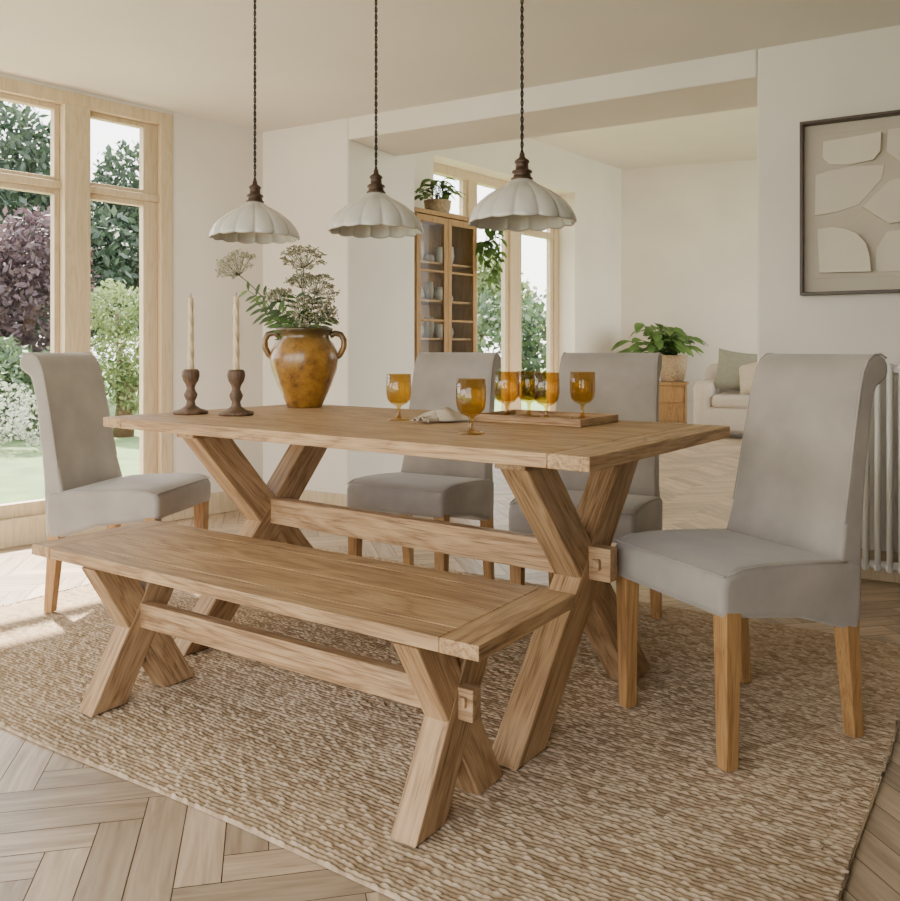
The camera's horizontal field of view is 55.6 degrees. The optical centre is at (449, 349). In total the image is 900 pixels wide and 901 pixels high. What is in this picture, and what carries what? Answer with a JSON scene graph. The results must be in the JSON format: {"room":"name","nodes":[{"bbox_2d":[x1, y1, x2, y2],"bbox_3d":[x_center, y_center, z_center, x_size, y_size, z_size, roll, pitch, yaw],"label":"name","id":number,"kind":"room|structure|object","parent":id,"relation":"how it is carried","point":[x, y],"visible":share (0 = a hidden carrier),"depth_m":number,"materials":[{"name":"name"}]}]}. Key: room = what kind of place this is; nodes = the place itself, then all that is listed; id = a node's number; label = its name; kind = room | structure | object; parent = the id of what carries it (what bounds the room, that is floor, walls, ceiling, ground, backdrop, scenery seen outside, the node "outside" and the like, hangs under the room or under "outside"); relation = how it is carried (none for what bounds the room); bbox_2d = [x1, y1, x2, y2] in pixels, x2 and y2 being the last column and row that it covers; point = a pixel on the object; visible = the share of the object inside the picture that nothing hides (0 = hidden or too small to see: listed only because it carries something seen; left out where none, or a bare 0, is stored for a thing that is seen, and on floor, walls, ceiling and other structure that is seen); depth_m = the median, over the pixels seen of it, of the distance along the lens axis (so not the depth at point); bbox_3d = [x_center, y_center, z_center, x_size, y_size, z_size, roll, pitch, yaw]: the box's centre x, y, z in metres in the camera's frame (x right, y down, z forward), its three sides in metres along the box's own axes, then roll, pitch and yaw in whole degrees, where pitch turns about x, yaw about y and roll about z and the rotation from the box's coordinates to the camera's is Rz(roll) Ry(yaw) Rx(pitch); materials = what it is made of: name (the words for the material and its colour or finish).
{"room":"dining room","nodes":[
{"label":"dining room","id":0,"kind":"room"},
{"bbox_2d":[0,73,262,492],"bbox_3d":[-3.301,-0.200,3.406,0.251,2.420,6.450,0,0,42],"label":"wall","id":1,"kind":"structure","parent":0,"point":[213,163],"depth_m":5.24,"materials":[{"name":"paint"}]},
{"bbox_2d":[0,76,160,124],"bbox_3d":[-2.628,-1.355,4.045,0.133,0.070,2.660,0,0,42],"label":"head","id":2,"kind":"object","parent":1,"relation":"attached to","point":[7,85],"visible":0.8,"depth_m":4.62},
{"bbox_2d":[0,92,53,110],"bbox_3d":[-2.357,-1.305,4.346,0.050,0.030,0.650,0,0,42],"label":"rail","id":3,"kind":"object","parent":2,"relation":"attached to","point":[5,97],"visible":1,"depth_m":4.47,"materials":[{"name":"brown wood"}]},
{"bbox_2d":[91,112,142,128],"bbox_3d":[-1.901,-1.305,4.851,0.050,0.030,0.310,0,0,42],"label":"rail","id":4,"kind":"object","parent":2,"relation":"attached to","point":[95,116],"visible":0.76,"depth_m":4.84,"materials":[{"name":"brown wood"}]},
{"bbox_2d":[157,112,171,521],"bbox_3d":[-1.712,-0.190,5.059,0.132,2.400,0.073,0,0,42],"label":"window frame","id":5,"kind":"structure","parent":1,"relation":"attached to","point":[164,130],"depth_m":5.01,"materials":[{"name":"brown wood"}]},
{"bbox_2d":[172,491,238,520],"bbox_3d":[-1.423,0.945,5.285,0.018,0.130,0.645,0,0,42],"label":"baseboard","id":6,"kind":"structure","parent":1,"relation":"attached to","point":[219,502],"depth_m":5.25,"materials":[{"name":"brown wood"}]},
{"bbox_2d":[263,118,413,493],"bbox_3d":[-0.820,-0.740,5.730,1.151,3.500,1.071,0,0,0],"label":"wall pillar","id":7,"kind":"structure","parent":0,"point":[311,172],"depth_m":5.38,"materials":[{"name":"white paint"}]},
{"bbox_2d":[299,490,346,506],"bbox_3d":[-0.913,0.945,5.347,0.664,0.130,0.018,0,0,30],"label":"baseboard","id":8,"kind":"structure","parent":7,"relation":"attached to","point":[313,496],"depth_m":5.25,"materials":[{"name":"brown wood"}]},
{"bbox_2d":[0,0,899,131],"bbox_3d":[0.200,-1.450,2.500,11.400,0.080,6.200,0,0,0],"label":"ceiling","id":9,"kind":"structure","parent":0,"point":[315,63],"depth_m":3.89,"materials":[{"name":"paint"}]},
{"bbox_2d":[209,0,299,243],"bbox_3d":[-0.686,-0.900,3.000,0.307,1.021,0.312,0,0,-26],"label":"pendant lamp","id":10,"kind":"object","parent":9,"relation":"hanging from","point":[253,221],"visible":1,"depth_m":2.94,"materials":[{"name":"white ceramic"}]},
{"bbox_2d":[328,0,422,238],"bbox_3d":[-0.241,-0.896,2.780,0.307,1.029,0.312,0,0,-26],"label":"pendant lamp","id":11,"kind":"object","parent":9,"relation":"hanging from","point":[375,214],"visible":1,"depth_m":2.72,"materials":[{"name":"white ceramic"}]},
{"bbox_2d":[468,0,576,231],"bbox_3d":[0.207,-0.885,2.450,0.307,1.051,0.312,0,0,26],"label":"pendant lamp","id":12,"kind":"object","parent":9,"relation":"hanging from","point":[522,204],"visible":1,"depth_m":2.39,"materials":[{"name":"white ceramic"}]},
{"bbox_2d":[0,432,899,900],"bbox_3d":[0.606,1.060,5.902,11.629,0.100,13.004,0,0,0],"label":"floor","id":13,"kind":"structure","parent":0,"point":[71,829],"depth_m":1.83,"materials":[{"name":"brown wood"}]},
{"bbox_2d":[0,513,161,548],"bbox_3d":[-2.632,0.940,4.049,0.160,0.140,2.660,0,0,42],"label":"rail","id":14,"kind":"object","parent":13,"relation":"on","point":[24,530],"visible":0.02,"depth_m":4.42,"materials":[{"name":"brown wood"}]},
{"bbox_2d":[0,499,45,519],"bbox_3d":[-2.357,0.834,4.346,0.050,0.072,0.650,0,0,42],"label":"rail","id":15,"kind":"object","parent":14,"relation":"on","point":[31,507],"visible":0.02,"depth_m":4.45,"materials":[{"name":"brown wood"}]},
{"bbox_2d":[0,181,53,194],"bbox_3d":[-2.357,-0.850,4.346,0.050,0.030,0.650,0,0,42],"label":"rail","id":16,"kind":"object","parent":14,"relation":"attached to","point":[3,185],"visible":1,"depth_m":4.47,"materials":[{"name":"brown wood"}]},
{"bbox_2d":[51,189,59,352],"bbox_3d":[-2.129,0.003,4.598,0.050,1.735,0.030,0,0,42],"label":"stile","id":17,"kind":"object","parent":14,"relation":"on","point":[55,198],"visible":0.47,"depth_m":4.58,"materials":[{"name":"brown wood"}]},
{"bbox_2d":[59,103,89,352],"bbox_3d":[-2.065,-0.225,4.655,0.150,2.190,0.140,0,0,42],"label":"mullion","id":18,"kind":"object","parent":14,"relation":"on","point":[74,119],"visible":0.44,"depth_m":4.60,"materials":[{"name":"brown wood"}]},
{"bbox_2d":[0,173,60,188],"bbox_3d":[-2.357,-0.885,4.346,0.090,0.040,0.710,0,0,42],"label":"transom","id":19,"kind":"object","parent":18,"relation":"attached to","point":[4,177],"visible":0.8,"depth_m":4.46,"materials":[{"name":"brown wood"}]},
{"bbox_2d":[0,169,53,179],"bbox_3d":[-2.357,-0.917,4.346,0.050,0.024,0.650,0,0,42],"label":"rail","id":20,"kind":"object","parent":19,"relation":"on","point":[1,170],"visible":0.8,"depth_m":4.47,"materials":[{"name":"brown wood"}]},
{"bbox_2d":[51,104,59,180],"bbox_3d":[-2.129,-1.113,4.598,0.050,0.415,0.030,0,0,42],"label":"stile","id":21,"kind":"object","parent":19,"relation":"attached to","point":[55,113],"visible":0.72,"depth_m":4.58,"materials":[{"name":"brown wood"}]},
{"bbox_2d":[90,186,158,202],"bbox_3d":[-1.881,-0.885,4.873,0.090,0.040,0.430,0,0,42],"label":"transom","id":22,"kind":"object","parent":18,"relation":"attached to","point":[93,189],"visible":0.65,"depth_m":4.84,"materials":[{"name":"brown wood"}]},
{"bbox_2d":[90,112,90,185],"bbox_3d":[-2.015,-1.113,4.724,0.050,0.415,0.030,0,0,42],"label":"stile","id":23,"kind":"object","parent":22,"relation":"attached to","point":[90,112],"visible":0.18,"depth_m":4.72,"materials":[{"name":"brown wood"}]},
{"bbox_2d":[91,182,142,192],"bbox_3d":[-1.901,-0.917,4.851,0.050,0.024,0.310,0,0,42],"label":"rail","id":24,"kind":"object","parent":22,"relation":"on","point":[92,183],"visible":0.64,"depth_m":4.83,"materials":[{"name":"brown wood"}]},
{"bbox_2d":[139,123,156,194],"bbox_3d":[-1.768,-1.113,4.999,0.050,0.415,0.090,0,0,42],"label":"stile","id":25,"kind":"object","parent":22,"relation":"attached to","point":[148,133],"visible":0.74,"depth_m":4.98,"materials":[{"name":"brown wood"}]},
{"bbox_2d":[90,194,90,352],"bbox_3d":[-2.015,0.003,4.724,0.050,1.735,0.030,0,0,42],"label":"stile","id":26,"kind":"object","parent":14,"relation":"on","point":[90,194],"visible":0.1,"depth_m":4.72,"materials":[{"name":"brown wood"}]},
{"bbox_2d":[91,194,142,206],"bbox_3d":[-1.901,-0.850,4.851,0.050,0.030,0.310,0,0,42],"label":"rail","id":27,"kind":"object","parent":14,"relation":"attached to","point":[94,197],"visible":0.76,"depth_m":4.83,"materials":[{"name":"brown wood"}]},
{"bbox_2d":[139,201,156,473],"bbox_3d":[-1.768,0.003,4.999,0.050,1.735,0.090,0,0,42],"label":"stile","id":28,"kind":"object","parent":14,"relation":"on","point":[148,211],"visible":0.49,"depth_m":4.98,"materials":[{"name":"brown wood"}]},
{"bbox_2d":[414,207,476,365],"bbox_3d":[-0.196,-0.130,8.071,0.462,2.280,0.915,0,0,39],"label":"display cabinet","id":29,"kind":"object","parent":13,"relation":"on","point":[445,260],"visible":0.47,"depth_m":8.23,"materials":[{"name":"brown wood"}]},
{"bbox_2d":[414,177,464,212],"bbox_3d":[-0.140,-1.463,8.203,0.592,0.384,0.496,0,0,-40],"label":"potted fern","id":30,"kind":"object","parent":29,"relation":"on","point":[443,204],"visible":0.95,"depth_m":8.08,"materials":[{"name":"green plant"}]},
{"bbox_2d":[424,199,451,212],"bbox_3d":[-0.118,-1.346,8.152,0.268,0.150,0.268,0,0,0],"label":"pot","id":31,"kind":"object","parent":30,"relation":"attached to","point":[441,205],"depth_m":8.05,"materials":[{"name":"beige wicker"}]},
{"bbox_2d":[475,228,507,288],"bbox_3d":[0.392,-0.956,8.277,0.333,0.735,0.169,0,0,0],"label":"trailing ivy","id":32,"kind":"object","parent":29,"relation":"hanging from","point":[496,252],"visible":0.78,"depth_m":8.25,"materials":[{"name":"green plant"}]},
{"bbox_2d":[0,546,899,900],"bbox_3d":[-0.241,1.002,2.853,3.047,0.012,2.012,0,0,33],"label":"jute rug","id":33,"kind":"object","parent":13,"relation":"on","point":[619,803],"visible":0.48,"depth_m":2.10,"materials":[{"name":"beige wicker"}]},
{"bbox_2d":[20,352,210,612],"bbox_3d":[-1.331,0.503,3.416,0.597,0.989,0.444,0,0,10],"label":"dining chair","id":34,"kind":"object","parent":33,"relation":"on","point":[86,487],"visible":0.88,"depth_m":3.29,"materials":[{"name":"grey fabric"}]},
{"bbox_2d":[32,520,574,847],"bbox_3d":[-0.452,0.774,2.170,1.496,0.448,0.410,0,0,34],"label":"bench","id":35,"kind":"object","parent":33,"relation":"on","point":[444,627],"visible":1,"depth_m":2.00,"materials":[{"name":"brown wood"}]},
{"bbox_2d":[103,404,729,769],"bbox_3d":[-0.172,0.614,2.752,1.850,0.768,0.925,0,0,36],"label":"dining table","id":36,"kind":"object","parent":33,"relation":"on","point":[568,543],"visible":0.86,"depth_m":2.42,"materials":[{"name":"brown wood"}]},
{"bbox_2d":[173,297,208,414],"bbox_3d":[-0.930,0.013,3.060,0.124,0.432,0.124,0,0,0],"label":"candlestick","id":37,"kind":"object","parent":36,"relation":"on","point":[190,376],"visible":1,"depth_m":3.05,"materials":[{"name":"brown wood"}]},
{"bbox_2d":[187,297,193,368],"bbox_3d":[-0.930,-0.056,3.060,0.025,0.271,0.025,0,0,0],"label":"candle","id":38,"kind":"object","parent":37,"relation":"on","point":[190,358],"depth_m":3.05,"materials":[{"name":"beige wax"}]},
{"bbox_2d":[218,292,253,415],"bbox_3d":[-0.752,0.013,3.000,0.124,0.432,0.124,0,0,0],"label":"candlestick","id":39,"kind":"object","parent":36,"relation":"on","point":[236,377],"visible":1,"depth_m":2.99,"materials":[{"name":"brown wood"}]},
{"bbox_2d":[233,295,239,369],"bbox_3d":[-0.752,-0.056,3.000,0.025,0.271,0.025,0,0,0],"label":"candle","id":40,"kind":"object","parent":39,"relation":"on","point":[236,351],"depth_m":2.99,"materials":[{"name":"beige wax"}]},
{"bbox_2d":[215,244,346,407],"bbox_3d":[-0.678,-0.099,3.441,0.511,0.657,0.314,0,0,20],"label":"ceramic vase","id":41,"kind":"object","parent":36,"relation":"on","point":[303,359],"visible":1,"depth_m":3.35,"materials":[{"name":"orange ceramic"}]},
{"bbox_2d":[410,407,472,422],"bbox_3d":[-0.032,0.204,2.724,0.173,0.044,0.131,0,0,-38],"label":"linen napkin","id":42,"kind":"object","parent":36,"relation":"on","point":[445,414],"visible":1,"depth_m":2.69,"materials":[{"name":"beige fabric"}]},
{"bbox_2d":[456,378,485,434],"bbox_3d":[0.058,0.154,2.333,0.082,0.150,0.082,0,0,17],"label":"goblet","id":43,"kind":"object","parent":36,"relation":"on","point":[460,378],"visible":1,"depth_m":2.32,"materials":[{"name":"orange glass"}]},
{"bbox_2d":[472,409,618,427],"bbox_3d":[0.305,0.217,2.735,0.390,0.024,0.260,0,0,36],"label":"serving tray","id":44,"kind":"object","parent":36,"relation":"on","point":[548,418],"visible":0.98,"depth_m":2.69,"materials":[{"name":"brown wood"}]},
{"bbox_2d":[517,371,540,416],"bbox_3d":[0.262,0.146,2.830,0.082,0.150,0.082,0,0,17],"label":"goblet","id":45,"kind":"object","parent":44,"relation":"on","point":[517,371],"visible":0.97,"depth_m":2.83,"materials":[{"name":"orange glass"}]},
{"bbox_2d":[570,372,594,416],"bbox_3d":[0.425,0.146,2.735,0.082,0.150,0.082,0,0,17],"label":"goblet","id":46,"kind":"object","parent":44,"relation":"on","point":[570,372],"visible":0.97,"depth_m":2.74,"materials":[{"name":"orange glass"}]},
{"bbox_2d":[347,352,500,579],"bbox_3d":[-0.083,0.503,3.552,0.444,0.989,0.597,0,0,28],"label":"dining chair","id":47,"kind":"object","parent":33,"relation":"on","point":[439,489],"visible":0.74,"depth_m":3.58,"materials":[{"name":"grey fabric"}]},
{"bbox_2d":[509,352,662,638],"bbox_3d":[0.523,0.503,3.118,0.444,0.989,0.597,0,0,25],"label":"dining chair","id":48,"kind":"object","parent":33,"relation":"on","point":[626,385],"visible":0.48,"depth_m":3.24,"materials":[{"name":"grey fabric"}]},
{"bbox_2d":[615,353,886,772],"bbox_3d":[0.817,0.503,2.320,0.597,0.989,0.444,0,0,-24],"label":"dining chair","id":49,"kind":"object","parent":33,"relation":"on","point":[790,545],"visible":0.98,"depth_m":2.25,"materials":[{"name":"grey fabric"}]},
{"bbox_2d":[659,381,688,423],"bbox_3d":[2.868,0.710,10.994,0.380,0.600,0.353,0,0,20],"label":"side table","id":50,"kind":"object","parent":13,"relation":"on","point":[672,395],"visible":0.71,"depth_m":10.85,"materials":[{"name":"brown wood"}]},
{"bbox_2d":[611,323,706,381],"bbox_3d":[2.715,0.024,11.005,1.302,0.768,1.111,0,0,0],"label":"potted plant","id":51,"kind":"object","parent":50,"relation":"on","point":[673,340],"visible":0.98,"depth_m":10.82,"materials":[{"name":"green plant"}]},
{"bbox_2d":[693,364,749,432],"bbox_3d":[3.431,0.590,10.023,1.000,0.840,0.910,0,0,25],"label":"armchair","id":52,"kind":"object","parent":13,"relation":"on","point":[712,405],"visible":0.38,"depth_m":9.74,"materials":[{"name":"fabric"}]},
{"bbox_2d":[712,392,749,408],"bbox_3d":[3.388,0.590,9.932,0.580,0.160,0.710,0,0,25],"label":"seat cushion","id":53,"kind":"object","parent":52,"relation":"on","point":[720,400],"depth_m":9.67,"materials":[{"name":"fabric"}]},
{"bbox_2d":[714,348,756,390],"bbox_3d":[3.360,0.250,9.960,0.560,0.540,0.222,0,0,20],"label":"throw pillow","id":54,"kind":"object","parent":52,"relation":"on","point":[729,362],"visible":0.67,"depth_m":9.93,"materials":[{"name":"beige fabric"}]},
{"bbox_2d":[739,362,756,393],"bbox_3d":[3.500,0.310,9.780,0.472,0.448,0.207,0,0,29],"label":"throw pillow","id":55,"kind":"object","parent":52,"relation":"on","point":[746,372],"visible":0.43,"depth_m":9.78,"materials":[{"name":"beige fabric"}]},
{"bbox_2d":[861,364,899,573],"bbox_3d":[2.153,0.535,3.516,0.920,0.950,0.090,0,0,30],"label":"radiator","id":56,"kind":"object","parent":13,"relation":"on","point":[877,564],"visible":0.45,"depth_m":3.65,"materials":[{"name":"metal"}]},
{"bbox_3d":[0.484,0.935,9.926,0.100,0.150,2.560,0,0,39],"label":"rail","id":57,"kind":"object","parent":13,"relation":"on","visible":0},
{"bbox_2d":[467,180,475,216],"bbox_3d":[0.209,-0.515,9.583,0.110,2.750,0.120,0,0,39],"label":"mullion","id":58,"kind":"object","parent":57,"relation":"on","point":[471,185],"visible":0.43,"depth_m":9.52,"materials":[{"name":"brown wood"}]},
{"bbox_3d":[-0.080,-1.450,9.238,0.080,0.080,0.780,0,0,39],"label":"transom","id":59,"kind":"object","parent":58,"relation":"attached to","visible":0},
{"bbox_2d":[459,180,466,215],"bbox_3d":[0.145,-1.690,9.512,0.060,0.400,0.070,0,0,39],"label":"stile","id":60,"kind":"object","parent":59,"relation":"attached to","point":[462,183],"visible":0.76,"depth_m":9.49,"materials":[{"name":"brown wood"}]},
{"bbox_2d":[501,231,508,410],"bbox_3d":[0.652,-0.275,10.131,0.060,2.270,0.070,0,0,39],"label":"stile","id":61,"kind":"object","parent":57,"relation":"on","point":[505,266],"visible":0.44,"depth_m":10.11,"materials":[{"name":"brown wood"}]},
{"bbox_2d":[509,230,519,409],"bbox_3d":[0.742,-0.515,10.232,0.110,2.750,0.200,0,0,39],"label":"mullion","id":62,"kind":"object","parent":57,"relation":"on","point":[514,237],"visible":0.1,"depth_m":10.18,"materials":[{"name":"brown wood"}]},
{"bbox_2d":[520,230,553,238],"bbox_3d":[1.048,-1.450,10.614,0.080,0.080,0.780,0,0,39],"label":"transom","id":63,"kind":"object","parent":62,"relation":"attached to","point":[538,234],"visible":0.64,"depth_m":10.63,"materials":[{"name":"brown wood"}]},
{"bbox_2d":[520,234,520,408],"bbox_3d":[0.823,-0.275,10.340,0.060,2.270,0.070,0,0,39],"label":"stile","id":64,"kind":"object","parent":57,"relation":"on","point":[520,234],"visible":0.27,"depth_m":10.33,"materials":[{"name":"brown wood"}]},
{"bbox_2d":[546,239,552,410],"bbox_3d":[1.274,-0.275,10.889,0.060,2.270,0.070,0,0,39],"label":"stile","id":65,"kind":"object","parent":57,"relation":"on","point":[549,242],"visible":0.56,"depth_m":10.86,"materials":[{"name":"brown wood"}]},
{"bbox_2d":[414,138,620,366],"bbox_3d":[0.427,-0.740,9.675,0.350,3.500,6.900,0,0,39],"label":"wall","id":66,"kind":"structure","parent":0,"point":[589,249],"depth_m":10.91,"materials":[{"name":"paint"}]},
{"bbox_2d":[434,163,508,189],"bbox_3d":[0.484,-1.940,9.926,0.100,0.100,2.560,0,0,39],"label":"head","id":67,"kind":"object","parent":66,"relation":"attached to","point":[439,169],"visible":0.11,"depth_m":9.49},
{"bbox_2d":[553,229,558,410],"bbox_3d":[1.327,-0.490,10.954,0.100,3.000,0.100,0,0,39],"label":"door frame","id":68,"kind":"structure","parent":66,"relation":"attached to","point":[555,231],"depth_m":10.90,"materials":[{"name":"brown wood"}]},
{"bbox_2d":[349,25,899,552],"bbox_3d":[2.705,-0.740,3.570,7.379,3.500,0.520,0,0,30],"label":"wall","id":69,"kind":"structure","parent":0,"point":[857,73],"depth_m":3.96,"materials":[{"name":"paint"}]},
{"bbox_2d":[800,110,899,295],"bbox_3d":[1.861,-0.637,3.721,0.620,0.783,0.058,0,0,30],"label":"framed artwork","id":70,"kind":"object","parent":69,"relation":"attached to","point":[850,165],"visible":1,"depth_m":3.77,"materials":[{"name":"beige paper"}]},
{"bbox_2d":[861,549,899,582],"bbox_3d":[3.557,0.945,2.767,4.900,0.130,0.019,0,0,30],"label":"baseboard","id":71,"kind":"structure","parent":69,"relation":"attached to","point":[871,574],"depth_m":3.72,"materials":[{"name":"brown wood"}]},
{"bbox_2d":[531,107,756,168],"bbox_3d":[3.910,-2.540,7.792,9.157,0.100,8.373,0,0,28],"label":"ceiling","id":72,"kind":"structure","parent":0,"point":[731,135],"depth_m":10.19,"materials":[{"name":"paint"}]},
{"bbox_2d":[621,159,756,423],"bbox_3d":[5.659,-0.740,10.720,7.300,3.500,0.300,0,0,20],"label":"wall","id":73,"kind":"structure","parent":0,"point":[689,231],"depth_m":11.43,"materials":[{"name":"paint"}]},
{"label":"outside","id":74,"kind":"structure","parent":0,"visible":0},
{"bbox_2d":[0,363,545,503],"bbox_3d":[0.000,1.260,37.500,120.000,0.001,85.000,0,0,0],"label":"lawn","id":75,"kind":"structure","parent":74,"point":[21,465],"depth_m":9.63,"materials":[{"name":"green plant"}]},
{"bbox_2d":[0,379,41,448],"bbox_3d":[-5.695,0.769,10.700,1.910,0.914,0.970,0,0,18],"label":"flowering shrub","id":76,"kind":"object","parent":75,"relation":"on","point":[22,411],"visible":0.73,"depth_m":10.49,"materials":[{"name":"white plant"}]},
{"bbox_2d":[0,334,50,436],"bbox_3d":[-6.811,0.492,12.428,3.251,1.556,1.608,0,0,13],"label":"shrub","id":77,"kind":"object","parent":75,"relation":"on","point":[11,371],"visible":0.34,"depth_m":11.94,"materials":[{"name":"green plant"}]},
{"bbox_2d":[1,137,94,337],"bbox_3d":[-15.920,-3.059,28.029,9.365,8.644,6.681,0,0,-20],"label":"tree","id":78,"kind":"object","parent":75,"relation":"on","point":[9,157],"visible":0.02,"depth_m":27.73,"materials":[{"name":"green plant"}]},
{"bbox_2d":[0,203,105,411],"bbox_3d":[-7.524,-0.613,14.562,3.106,3.761,2.426,0,0,12],"label":"tree","id":79,"kind":"object","parent":75,"relation":"on","point":[36,273],"visible":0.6,"depth_m":13.98,"materials":[{"name":"purple plant"}]},
{"bbox_2d":[0,101,138,336],"bbox_3d":[-10.401,-2.323,19.027,7.088,7.173,4.663,0,0,0],"label":"tree","id":80,"kind":"object","parent":75,"relation":"on","point":[31,157],"visible":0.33,"depth_m":18.91,"materials":[{"name":"green plant"}]},
{"bbox_2d":[40,139,138,391],"bbox_3d":[-8.321,-2.076,21.941,5.408,6.679,3.852,0,0,8],"label":"tree","id":81,"kind":"object","parent":75,"relation":"on","point":[110,160],"visible":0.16,"depth_m":21.24,"materials":[{"name":"green plant"}]},
{"bbox_2d":[91,278,138,437],"bbox_3d":[-4.649,0.119,12.405,1.332,2.304,1.113,0,0,0],"label":"shrub","id":82,"kind":"object","parent":75,"relation":"on","point":[125,386],"visible":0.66,"depth_m":12.21,"materials":[{"name":"green plant"}]},
{"bbox_2d":[477,248,538,348],"bbox_3d":[1.217,-1.157,28.992,3.782,4.842,3.305,0,0,0],"label":"tree","id":83,"kind":"object","parent":75,"relation":"on","point":[482,276],"visible":0.15,"depth_m":28.30,"materials":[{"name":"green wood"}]},
{"bbox_2d":[477,286,545,395],"bbox_3d":[1.981,-0.236,24.025,9.429,3.171,3.843,0,0,-3],"label":"hedge","id":84,"kind":"object","parent":75,"relation":"on","point":[531,344],"visible":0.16,"depth_m":23.20,"materials":[{"name":"green plant"}]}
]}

